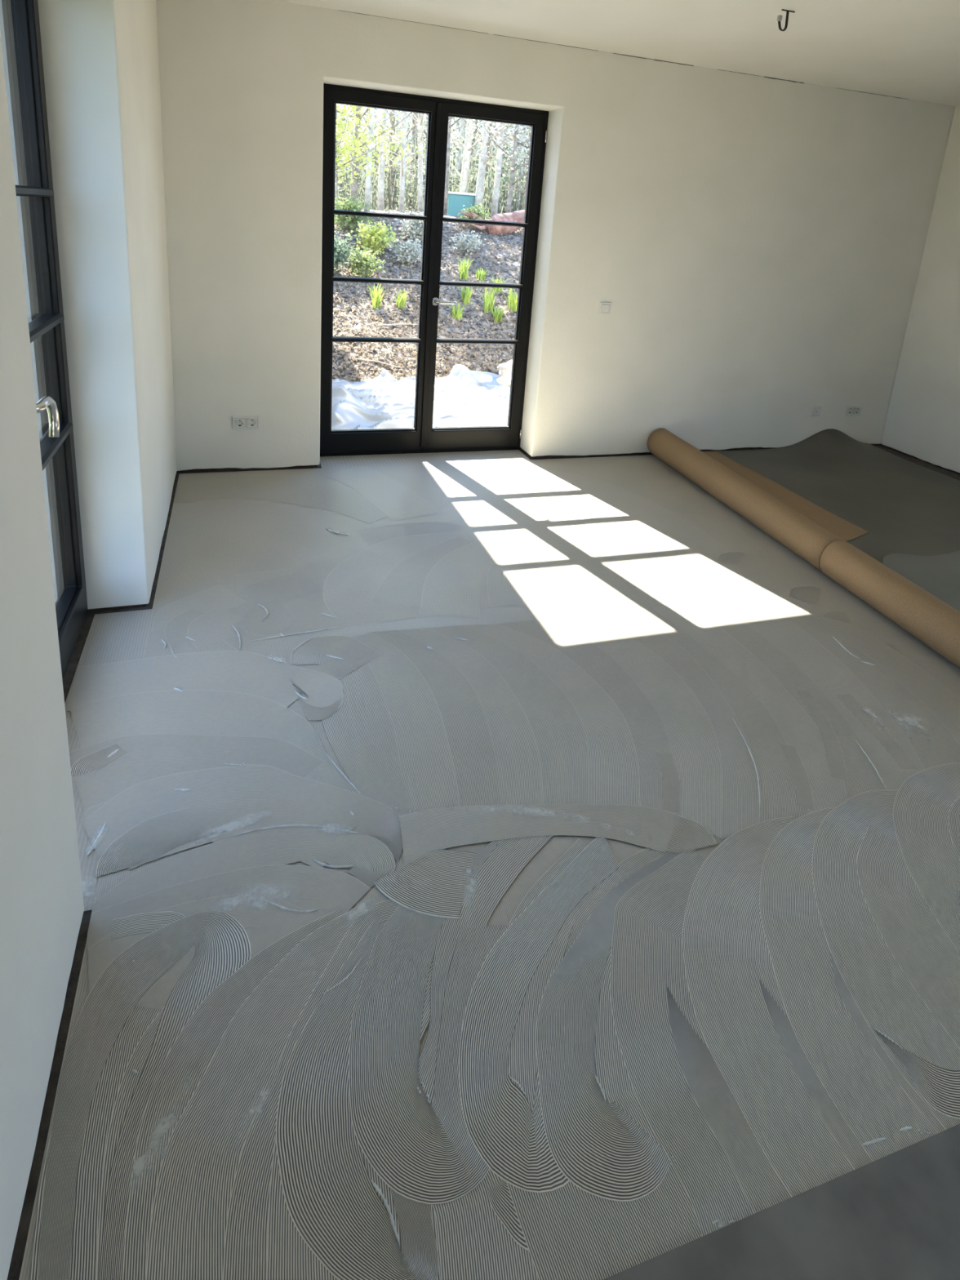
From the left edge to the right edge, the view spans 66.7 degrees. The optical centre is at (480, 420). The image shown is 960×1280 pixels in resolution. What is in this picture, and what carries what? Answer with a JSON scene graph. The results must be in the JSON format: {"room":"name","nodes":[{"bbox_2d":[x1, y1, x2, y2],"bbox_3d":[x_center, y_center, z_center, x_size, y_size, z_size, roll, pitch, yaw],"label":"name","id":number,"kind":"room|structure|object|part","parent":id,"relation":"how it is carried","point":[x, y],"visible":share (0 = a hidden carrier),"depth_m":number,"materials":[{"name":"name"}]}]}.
{"room":"building under construction","nodes":[
{"label":"building under construction","id":0,"kind":"room"},
{"bbox_2d":[0,0,177,1279],"bbox_3d":[-0.778,-0.023,0.539,0.450,2.799,7.300,-1,16,-18],"label":"wall","id":1,"kind":"structure","parent":0,"point":[100,60],"depth_m":2.30,"materials":[{"name":"paint"}]},
{"bbox_2d":[0,0,88,680],"bbox_3d":[-1.234,-0.157,1.879,0.191,2.252,1.360,-1,16,-18],"label":"door","id":2,"kind":"structure","parent":1,"relation":"in","point":[20,25],"depth_m":2.37,"materials":[{"name":"black paint"}]},
{"bbox_3d":[-1.521,-0.335,2.461,0.020,2.252,0.020,-1,16,-18],"label":"shutter rail","id":3,"kind":"part","parent":2,"relation":"part of","materials":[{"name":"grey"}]},
{"bbox_3d":[-1.263,-0.156,1.869,0.083,2.252,1.360,-1,16,-18],"label":"frame","id":4,"kind":"part","parent":2,"relation":"part of","materials":[{"name":"black paint"}]},
{"bbox_3d":[-1.201,0.000,1.977,0.073,0.150,0.188,-1,16,-18],"label":"handle","id":5,"kind":"part","parent":2,"relation":"part of","materials":[{"name":"silver metal"}]},
{"bbox_2d":[332,207,523,382],"bbox_3d":[-4.471,-6.492,24.623,36.000,2.343,37.600,-1,16,-18],"label":"ground","id":6,"kind":"structure","parent":0,"point":[446,312],"depth_m":9.19,"materials":[{"name":"soil"}]},
{"bbox_2d":[333,228,363,274],"bbox_3d":[-2.018,-2.202,9.618,0.943,0.667,0.872,-1,16,-18],"label":"shrub","id":7,"kind":"object","parent":6,"relation":"on","point":[340,249],"visible":0.33,"depth_m":9.52,"materials":[{"name":"green plant"}]},
{"bbox_2d":[334,193,374,232],"bbox_3d":[-2.007,-3.148,11.216,0.804,0.657,0.777,9,16,18],"label":"shrub","id":8,"kind":"object","parent":6,"relation":"on","point":[353,220],"visible":0.64,"depth_m":11.10,"materials":[{"name":"green plant"}]},
{"bbox_2d":[342,104,375,133],"bbox_3d":[-4.342,-9.243,16.091,3.842,8.802,4.105,5,15,5],"label":"tree","id":9,"kind":"object","parent":6,"relation":"on","point":[348,104],"visible":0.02,"depth_m":17.58,"materials":[{"name":"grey plant"}]},
{"bbox_2d":[334,104,391,191],"bbox_3d":[-2.954,-6.508,12.789,2.700,5.588,2.448,12,17,28],"label":"tree","id":10,"kind":"object","parent":6,"relation":"on","point":[342,152],"visible":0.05,"depth_m":13.22,"materials":[{"name":"green plant"}]},
{"bbox_2d":[342,245,386,277],"bbox_3d":[-1.539,-2.079,9.663,0.579,0.443,0.572,-1,16,-18],"label":"shrub","id":11,"kind":"object","parent":6,"relation":"on","point":[366,262],"visible":0.96,"depth_m":9.60,"materials":[{"name":"green plant"}]},
{"bbox_2d":[337,103,395,157],"bbox_3d":[-3.358,-8.366,15.436,3.940,7.630,3.634,-1,16,-18],"label":"tree","id":12,"kind":"object","parent":6,"relation":"on","point":[340,104],"visible":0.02,"depth_m":16.55,"materials":[{"name":"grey plant"}]},
{"bbox_2d":[337,106,404,211],"bbox_3d":[-1.497,-6.994,13.177,2.482,6.502,3.860,-1,16,-18],"label":"tree","id":13,"kind":"object","parent":6,"relation":"on","point":[368,179],"visible":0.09,"depth_m":13.81,"materials":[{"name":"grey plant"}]},
{"bbox_2d":[344,220,402,256],"bbox_3d":[-1.517,-2.630,10.571,0.738,0.538,0.706,16,19,38],"label":"shrub","id":14,"kind":"object","parent":6,"relation":"on","point":[375,238],"visible":0.98,"depth_m":10.45,"materials":[{"name":"green plant"}]},
{"bbox_2d":[367,283,386,308],"bbox_3d":[-1.240,-1.520,8.888,0.289,0.319,0.291,10,16,22],"label":"plant","id":15,"kind":"object","parent":6,"relation":"on","point":[376,303],"visible":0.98,"depth_m":8.87,"materials":[{"name":"green plant"}]},
{"bbox_2d":[337,103,417,204],"bbox_3d":[-2.103,-7.409,14.292,3.591,6.568,3.125,7,15,10],"label":"tree","id":16,"kind":"object","parent":6,"relation":"on","point":[354,184],"visible":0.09,"depth_m":14.79,"materials":[{"name":"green plant"}]},
{"bbox_2d":[356,358,399,368],"bbox_3d":[-1.065,-0.598,7.630,0.452,0.076,0.041,3,15,-3],"label":"fallen branch","id":17,"kind":"object","parent":6,"relation":"on","point":[357,359],"visible":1,"depth_m":7.62,"materials":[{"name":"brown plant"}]},
{"bbox_2d":[334,103,422,208],"bbox_3d":[-2.398,-5.944,12.428,2.265,4.831,3.102,-9,20,-41],"label":"tree","id":18,"kind":"object","parent":6,"relation":"on","point":[351,123],"visible":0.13,"depth_m":12.58,"materials":[{"name":"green plant"}]},
{"bbox_2d":[337,103,426,209],"bbox_3d":[-2.539,-9.629,18.180,4.140,8.612,4.484,-1,16,-18],"label":"tree","id":19,"kind":"object","parent":6,"relation":"on","point":[393,122],"visible":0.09,"depth_m":18.84,"materials":[{"name":"grey plant"}]},
{"bbox_2d":[364,108,410,210],"bbox_3d":[-1.812,-8.154,16.332,2.519,7.002,3.074,-1,16,-18],"label":"tree","id":20,"kind":"object","parent":6,"relation":"on","point":[382,162],"visible":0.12,"depth_m":16.61,"materials":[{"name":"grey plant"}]},
{"bbox_2d":[377,323,418,327],"bbox_3d":[-0.918,-1.111,8.570,0.601,0.042,0.042,-3,17,-25],"label":"fallen branch","id":21,"kind":"object","parent":6,"relation":"on","point":[402,324],"visible":0.78,"depth_m":8.52,"materials":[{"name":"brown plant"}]},
{"bbox_2d":[392,288,408,308],"bbox_3d":[-0.966,-1.498,8.972,0.274,0.239,0.206,14,18,31],"label":"plant","id":22,"kind":"object","parent":6,"relation":"on","point":[401,302],"visible":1,"depth_m":8.95,"materials":[{"name":"green plant"}]},
{"bbox_2d":[350,105,453,212],"bbox_3d":[-1.511,-7.681,14.470,3.285,7.036,2.268,13,17,29],"label":"tree","id":23,"kind":"object","parent":6,"relation":"on","point":[402,189],"visible":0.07,"depth_m":15.17,"materials":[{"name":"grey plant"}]},
{"bbox_2d":[378,112,427,213],"bbox_3d":[-1.325,-8.175,16.526,2.754,7.003,1.576,10,16,20],"label":"tree","id":24,"kind":"object","parent":6,"relation":"on","point":[420,193],"visible":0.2,"depth_m":17.30,"materials":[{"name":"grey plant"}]},
{"bbox_2d":[387,234,422,267],"bbox_3d":[-1.009,-2.398,10.344,0.578,0.498,0.628,-1,16,-18],"label":"shrub","id":25,"kind":"object","parent":6,"relation":"on","point":[408,251],"visible":0.95,"depth_m":10.28,"materials":[{"name":"grey plant"}]},
{"bbox_2d":[391,206,423,243],"bbox_3d":[-0.997,-3.001,11.271,0.716,0.562,0.717,-1,16,-18],"label":"shrub","id":26,"kind":"object","parent":6,"relation":"on","point":[415,228],"visible":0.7,"depth_m":11.20,"materials":[{"name":"grey plant"}]},
{"bbox_2d":[396,111,426,174],"bbox_3d":[-0.951,-9.518,18.978,2.867,8.265,2.871,5,15,3],"label":"tree","id":27,"kind":"object","parent":6,"relation":"on","point":[406,112],"visible":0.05,"depth_m":19.36,"materials":[{"name":"green plant"}]},
{"bbox_2d":[388,112,466,208],"bbox_3d":[-1.860,-10.771,20.517,3.664,9.573,3.301,4,15,-1],"label":"tree","id":28,"kind":"object","parent":6,"relation":"on","point":[414,130],"visible":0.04,"depth_m":21.42,"materials":[{"name":"grey plant"}]},
{"bbox_2d":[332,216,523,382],"bbox_3d":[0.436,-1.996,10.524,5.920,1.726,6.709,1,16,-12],"label":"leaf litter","id":29,"kind":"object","parent":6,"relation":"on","point":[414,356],"visible":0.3,"depth_m":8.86,"materials":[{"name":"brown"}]},
{"bbox_2d":[337,104,528,217],"bbox_3d":[1.078,-14.111,27.155,20.026,13.052,20.607,-1,16,-18],"label":"trees","id":30,"kind":"object","parent":6,"relation":"on","point":[345,184],"visible":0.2,"depth_m":20.34,"materials":[{"name":"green plant"}]},
{"bbox_2d":[386,111,480,180],"bbox_3d":[-1.579,-12.190,23.878,4.480,10.468,5.436,7,15,10],"label":"tree","id":31,"kind":"object","parent":6,"relation":"on","point":[424,131],"visible":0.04,"depth_m":24.36,"materials":[{"name":"grey plant"}]},
{"bbox_2d":[405,118,475,191],"bbox_3d":[-0.152,-11.029,22.453,3.094,9.392,3.126,11,17,23],"label":"tree","id":32,"kind":"object","parent":6,"relation":"on","point":[462,133],"visible":0.09,"depth_m":22.83,"materials":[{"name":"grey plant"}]},
{"bbox_2d":[443,116,461,215],"bbox_3d":[-0.477,-8.093,15.899,2.899,7.205,2.865,-1,16,-18],"label":"tree","id":33,"kind":"object","parent":6,"relation":"on","point":[446,180],"visible":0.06,"depth_m":16.54,"materials":[{"name":"grey plant"}]},
{"bbox_2d":[412,112,505,192],"bbox_3d":[-0.069,-9.012,17.740,2.858,8.005,3.901,-1,16,-18],"label":"tree","id":34,"kind":"object","parent":6,"relation":"on","point":[464,176],"visible":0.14,"depth_m":18.29,"materials":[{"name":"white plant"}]},
{"bbox_2d":[450,301,466,319],"bbox_3d":[-0.292,-1.351,8.967,0.261,0.238,0.251,13,18,30],"label":"plant","id":35,"kind":"object","parent":6,"relation":"on","point":[457,314],"visible":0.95,"depth_m":8.97,"materials":[{"name":"green plant"}]},
{"bbox_2d":[447,191,475,216],"bbox_3d":[-0.472,-5.180,17.594,0.820,0.570,0.660,-1,16,-18],"label":"storage box","id":36,"kind":"object","parent":6,"relation":"on","point":[456,200],"visible":0.5,"depth_m":17.28,"materials":[{"name":"teal plastic"}]},
{"bbox_3d":[-0.455,-5.430,17.526,0.820,0.050,0.660,-1,16,-18],"label":"box lid","id":37,"kind":"part","parent":36,"relation":"part of","materials":[{"name":"white plastic"}]},
{"bbox_2d":[455,256,473,279],"bbox_3d":[-0.196,-2.124,10.203,0.336,0.312,0.312,18,21,42],"label":"plant","id":38,"kind":"object","parent":6,"relation":"on","point":[464,274],"visible":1,"depth_m":10.17,"materials":[{"name":"green plant"}]},
{"bbox_2d":[456,280,473,304],"bbox_3d":[-0.196,-1.641,9.362,0.294,0.308,0.295,16,19,36],"label":"plant","id":39,"kind":"object","parent":6,"relation":"on","point":[466,297],"visible":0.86,"depth_m":9.39,"materials":[{"name":"green plant"}]},
{"bbox_2d":[448,230,486,255],"bbox_3d":[-0.193,-2.666,11.048,0.579,0.432,0.526,5,15,3],"label":"shrub","id":40,"kind":"object","parent":6,"relation":"on","point":[467,242],"visible":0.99,"depth_m":10.97,"materials":[{"name":"grey plant"}]},
{"bbox_2d":[455,202,492,230],"bbox_3d":[-0.108,-3.468,12.425,0.618,0.462,0.640,-1,16,-18],"label":"shrub","id":41,"kind":"object","parent":6,"relation":"on","point":[480,214],"visible":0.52,"depth_m":12.34,"materials":[{"name":"green plant"}]},
{"bbox_2d":[451,116,510,193],"bbox_3d":[-0.523,-13.068,25.497,4.985,11.462,5.222,-1,16,-18],"label":"tree","id":42,"kind":"object","parent":6,"relation":"on","point":[475,131],"visible":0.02,"depth_m":25.85,"materials":[{"name":"grey plant"}]},
{"bbox_2d":[475,268,488,280],"bbox_3d":[0.012,-2.065,10.299,0.192,0.181,0.210,-10,21,-43],"label":"plant","id":43,"kind":"object","parent":6,"relation":"on","point":[482,276],"visible":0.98,"depth_m":10.28,"materials":[{"name":"green plant"}]},
{"bbox_2d":[459,118,514,205],"bbox_3d":[0.519,-10.643,20.761,4.609,9.520,4.012,-10,21,-42],"label":"tree","id":44,"kind":"object","parent":6,"relation":"on","point":[496,146],"visible":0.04,"depth_m":21.20,"materials":[{"name":"grey plant"}]},
{"bbox_2d":[477,287,497,313],"bbox_3d":[0.118,-1.555,9.272,0.280,0.379,0.280,-8,19,-38],"label":"plant","id":45,"kind":"object","parent":6,"relation":"on","point":[487,303],"visible":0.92,"depth_m":9.24,"materials":[{"name":"green plant"}]},
{"bbox_2d":[450,117,526,216],"bbox_3d":[-0.075,-8.870,17.702,2.886,7.789,2.322,7,15,10],"label":"tree","id":46,"kind":"object","parent":6,"relation":"on","point":[498,169],"visible":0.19,"depth_m":18.08,"materials":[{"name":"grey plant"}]},
{"bbox_2d":[459,209,524,235],"bbox_3d":[0.264,-3.339,12.385,1.240,0.518,0.596,-1,16,-18],"label":"rock","id":47,"kind":"object","parent":6,"relation":"on","point":[518,215],"visible":0.63,"depth_m":12.32,"materials":[{"name":"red stone"}]},
{"bbox_2d":[489,275,506,293],"bbox_3d":[0.254,-1.850,9.930,0.247,0.225,0.190,5,15,4],"label":"plant","id":48,"kind":"object","parent":6,"relation":"on","point":[497,290],"visible":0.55,"depth_m":9.93,"materials":[{"name":"green plant"}]},
{"bbox_2d":[465,119,531,213],"bbox_3d":[0.990,-7.709,15.994,2.929,6.708,3.660,-1,16,-18],"label":"tree","id":49,"kind":"object","parent":6,"relation":"on","point":[517,135],"visible":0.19,"depth_m":16.43,"materials":[{"name":"grey plant"}]},
{"bbox_2d":[469,120,528,176],"bbox_3d":[2.295,-11.032,22.218,4.670,9.799,4.276,-1,16,-18],"label":"tree","id":50,"kind":"object","parent":6,"relation":"on","point":[508,152],"visible":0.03,"depth_m":23.44,"materials":[{"name":"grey plant"}]},
{"bbox_2d":[474,120,524,211],"bbox_3d":[0.643,-8.301,16.537,2.506,7.506,2.812,-1,16,-18],"label":"tree","id":51,"kind":"object","parent":6,"relation":"on","point":[480,182],"visible":0.2,"depth_m":17.02,"materials":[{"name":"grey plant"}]},
{"bbox_2d":[489,305,509,323],"bbox_3d":[0.204,-1.329,9.081,0.248,0.223,0.191,16,19,38],"label":"plant","id":52,"kind":"object","parent":6,"relation":"on","point":[498,317],"visible":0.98,"depth_m":9.06,"materials":[{"name":"green plant"}]},
{"bbox_2d":[473,120,528,202],"bbox_3d":[1.392,-11.442,23.743,4.086,9.564,4.715,11,17,23],"label":"tree","id":53,"kind":"object","parent":6,"relation":"on","point":[508,148],"visible":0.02,"depth_m":24.29,"materials":[{"name":"grey plant"}]},
{"bbox_2d":[471,120,531,209],"bbox_3d":[1.283,-8.758,18.140,4.381,7.604,4.105,-1,16,-18],"label":"tree","id":54,"kind":"object","parent":6,"relation":"on","point":[525,181],"visible":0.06,"depth_m":18.75,"materials":[{"name":"grey plant"}]},
{"bbox_2d":[480,124,528,212],"bbox_3d":[1.527,-9.570,20.302,2.454,8.003,3.230,-1,16,-18],"label":"tree","id":55,"kind":"object","parent":6,"relation":"on","point":[521,171],"visible":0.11,"depth_m":20.64,"materials":[{"name":"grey plant"}]},
{"bbox_2d":[502,288,517,311],"bbox_3d":[0.449,-1.576,9.428,0.384,0.324,0.230,-8,19,-37],"label":"plant","id":56,"kind":"object","parent":6,"relation":"on","point":[513,301],"visible":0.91,"depth_m":9.37,"materials":[{"name":"green plant"}]},
{"bbox_2d":[7,444,959,1279],"bbox_3d":[1.868,1.368,1.848,5.942,0.250,7.900,-1,16,-18],"label":"baseboard","id":57,"kind":"structure","parent":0,"point":[20,1245],"depth_m":1.47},
{"bbox_2d":[18,449,959,1279],"bbox_3d":[1.055,0.795,3.253,5.090,0.005,4.357,-1,16,-18],"label":"floor adhesive","id":58,"kind":"structure","parent":57,"relation":"on","point":[577,771],"depth_m":1.78,"materials":[{"name":"grey concrete"}]},
{"bbox_2d":[87,527,931,1242],"bbox_3d":[0.013,0.983,2.283,2.501,0.006,2.321,9,16,18],"label":"residue","id":59,"kind":"object","parent":58,"relation":"on","point":[134,1071],"visible":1,"depth_m":1.80,"materials":[{"name":"grey concrete"}]},
{"bbox_2d":[659,428,959,668],"bbox_3d":[2.644,0.641,3.920,2.048,0.151,3.776,0,16,-14],"label":"sheet","id":60,"kind":"object","parent":58,"relation":"on","point":[906,507],"visible":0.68,"depth_m":4.83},
{"bbox_2d":[647,427,868,571],"bbox_3d":[1.702,0.404,4.472,0.744,0.202,1.852,-1,16,-18],"label":"roll","id":61,"kind":"object","parent":60,"relation":"on","point":[800,525],"visible":0.96,"depth_m":4.25,"materials":[{"name":"brown cardboard"}]},
{"bbox_2d":[819,539,959,667],"bbox_3d":[1.925,0.904,2.718,0.186,0.189,1.763,0,16,-14],"label":"roll","id":62,"kind":"object","parent":60,"relation":"on","point":[929,619],"visible":1,"depth_m":3.09,"materials":[{"name":"brown cardboard"}]},
{"bbox_2d":[882,550,959,611],"bbox_3d":[2.822,0.907,3.241,1.650,0.003,1.900,-1,16,-18],"label":"sheet","id":63,"kind":"object","parent":60,"relation":"on","point":[939,575],"visible":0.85,"depth_m":3.64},
{"bbox_2d":[604,1124,959,1279],"bbox_3d":[2.459,1.750,0.097,5.320,0.011,3.493,-1,16,-18],"label":"sheet","id":64,"kind":"object","parent":57,"relation":"on","point":[895,1215],"visible":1,"depth_m":1.18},
{"bbox_2d":[155,0,955,472],"bbox_3d":[0.795,-1.107,4.919,5.942,2.799,0.300,-1,16,-18],"label":"wall","id":65,"kind":"structure","parent":0,"point":[755,245],"depth_m":4.74,"materials":[{"name":"paint"}]},
{"bbox_2d":[232,415,259,429],"bbox_3d":[-1.393,0.015,4.343,0.152,0.081,0.018,-1,16,-18],"label":"wall socket","id":66,"kind":"object","parent":65,"relation":"attached to","point":[256,418],"visible":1,"depth_m":4.34,"materials":[{"name":"white plastic"}]},
{"bbox_2d":[320,83,548,456],"bbox_3d":[-0.316,-0.858,4.688,1.428,2.252,0.172,-1,16,-18],"label":"door","id":67,"kind":"structure","parent":65,"relation":"in","point":[423,437],"depth_m":4.68,"materials":[{"name":"black paint"}]},
{"bbox_3d":[-0.651,-0.861,4.601,0.684,2.202,0.068,-1,16,-18],"label":"frame","id":68,"kind":"part","parent":67,"relation":"part of","materials":[{"name":"black paint"}]},
{"bbox_3d":[-0.229,-0.758,4.695,0.157,0.052,0.077,-1,16,-18],"label":"handle","id":69,"kind":"part","parent":67,"relation":"part of","materials":[{"name":"silver metal"}]},
{"bbox_3d":[0.002,-0.874,4.818,0.690,2.202,0.068,-1,16,-18],"label":"frame","id":70,"kind":"part","parent":67,"relation":"part of","materials":[{"name":"black paint"}]},
{"bbox_2d":[598,302,611,314],"bbox_3d":[0.835,-0.745,4.868,0.081,0.081,0.012,-1,16,-18],"label":"light switch","id":71,"kind":"object","parent":65,"relation":"attached to","point":[605,307],"visible":1,"depth_m":4.86,"materials":[{"name":"white plastic"}]},
{"bbox_2d":[338,9,908,99],"bbox_3d":[1.139,-2.233,4.539,4.000,0.006,0.005,-1,16,-18],"label":"trim","id":72,"kind":"structure","parent":65,"relation":"attached to","point":[339,10],"depth_m":4.49,"materials":[{"name":"black plastic"}]},
{"bbox_2d":[810,406,821,416],"bbox_3d":[2.615,-0.067,5.673,0.081,0.081,0.012,-1,16,-18],"label":"socket","id":73,"kind":"object","parent":65,"relation":"attached to","point":[815,411],"visible":1,"depth_m":5.67,"materials":[{"name":"white plastic"}]},
{"bbox_2d":[844,405,862,415],"bbox_3d":[2.965,-0.075,5.792,0.152,0.081,0.018,-1,16,-18],"label":"wall socket","id":74,"kind":"object","parent":65,"relation":"attached to","point":[848,407],"visible":1,"depth_m":5.78,"materials":[{"name":"white plastic"}]},
{"bbox_2d":[275,0,959,106],"bbox_3d":[2.057,-1.336,1.112,5.342,0.190,7.300,-1,16,-18],"label":"ceiling","id":75,"kind":"structure","parent":0,"point":[905,49],"depth_m":3.84,"materials":[{"name":"paint"}]},
{"bbox_2d":[777,8,795,31],"bbox_3d":[1.421,-1.858,3.394,0.085,0.090,0.016,-1,16,-18],"label":"ceiling hook","id":76,"kind":"object","parent":75,"relation":"attached to","point":[779,17],"visible":1,"depth_m":3.39,"materials":[{"name":"black plastic"}]},
{"bbox_2d":[880,106,959,475],"bbox_3d":[4.645,-0.136,2.344,0.300,2.799,7.300,-1,16,-18],"label":"wall","id":77,"kind":"structure","parent":0,"point":[922,423],"depth_m":5.48,"materials":[{"name":"paint"}]},
{"label":"outside","id":78,"kind":"structure","parent":0,"visible":0},
{"bbox_3d":[1.561,0.082,6.901,36.000,0.235,2.200,-1,16,-18],"label":"terrace","id":79,"kind":"object","parent":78,"visible":0},
{"bbox_2d":[331,364,510,430],"bbox_3d":[0.545,-0.267,6.734,4.420,0.326,2.510,-1,16,-18],"label":"tarp","id":80,"kind":"object","parent":79,"relation":"on","point":[384,401],"visible":0.26,"depth_m":6.32,"materials":[{"name":"white plastic"}]},
{"bbox_2d":[476,373,493,382],"bbox_3d":[0.045,-0.423,7.359,0.170,0.081,0.130,-1,16,-18],"label":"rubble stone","id":81,"kind":"object","parent":80,"relation":"on","point":[482,377],"visible":1,"depth_m":7.32,"materials":[{"name":"white stone"}]},
{"bbox_2d":[496,375,511,386],"bbox_3d":[0.298,-0.391,7.278,0.277,0.115,0.162,-1,16,-18],"label":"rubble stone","id":82,"kind":"object","parent":80,"relation":"on","point":[504,380],"visible":0.5,"depth_m":7.21,"materials":[{"name":"white stone"}]},
{"bbox_2d":[497,359,512,377],"bbox_3d":[0.337,-0.491,7.464,0.311,0.258,0.248,-1,16,-18],"label":"sack","id":83,"kind":"object","parent":80,"relation":"on","point":[504,369],"visible":0.41,"depth_m":7.37,"materials":[{"name":"white plastic"}]}
]}

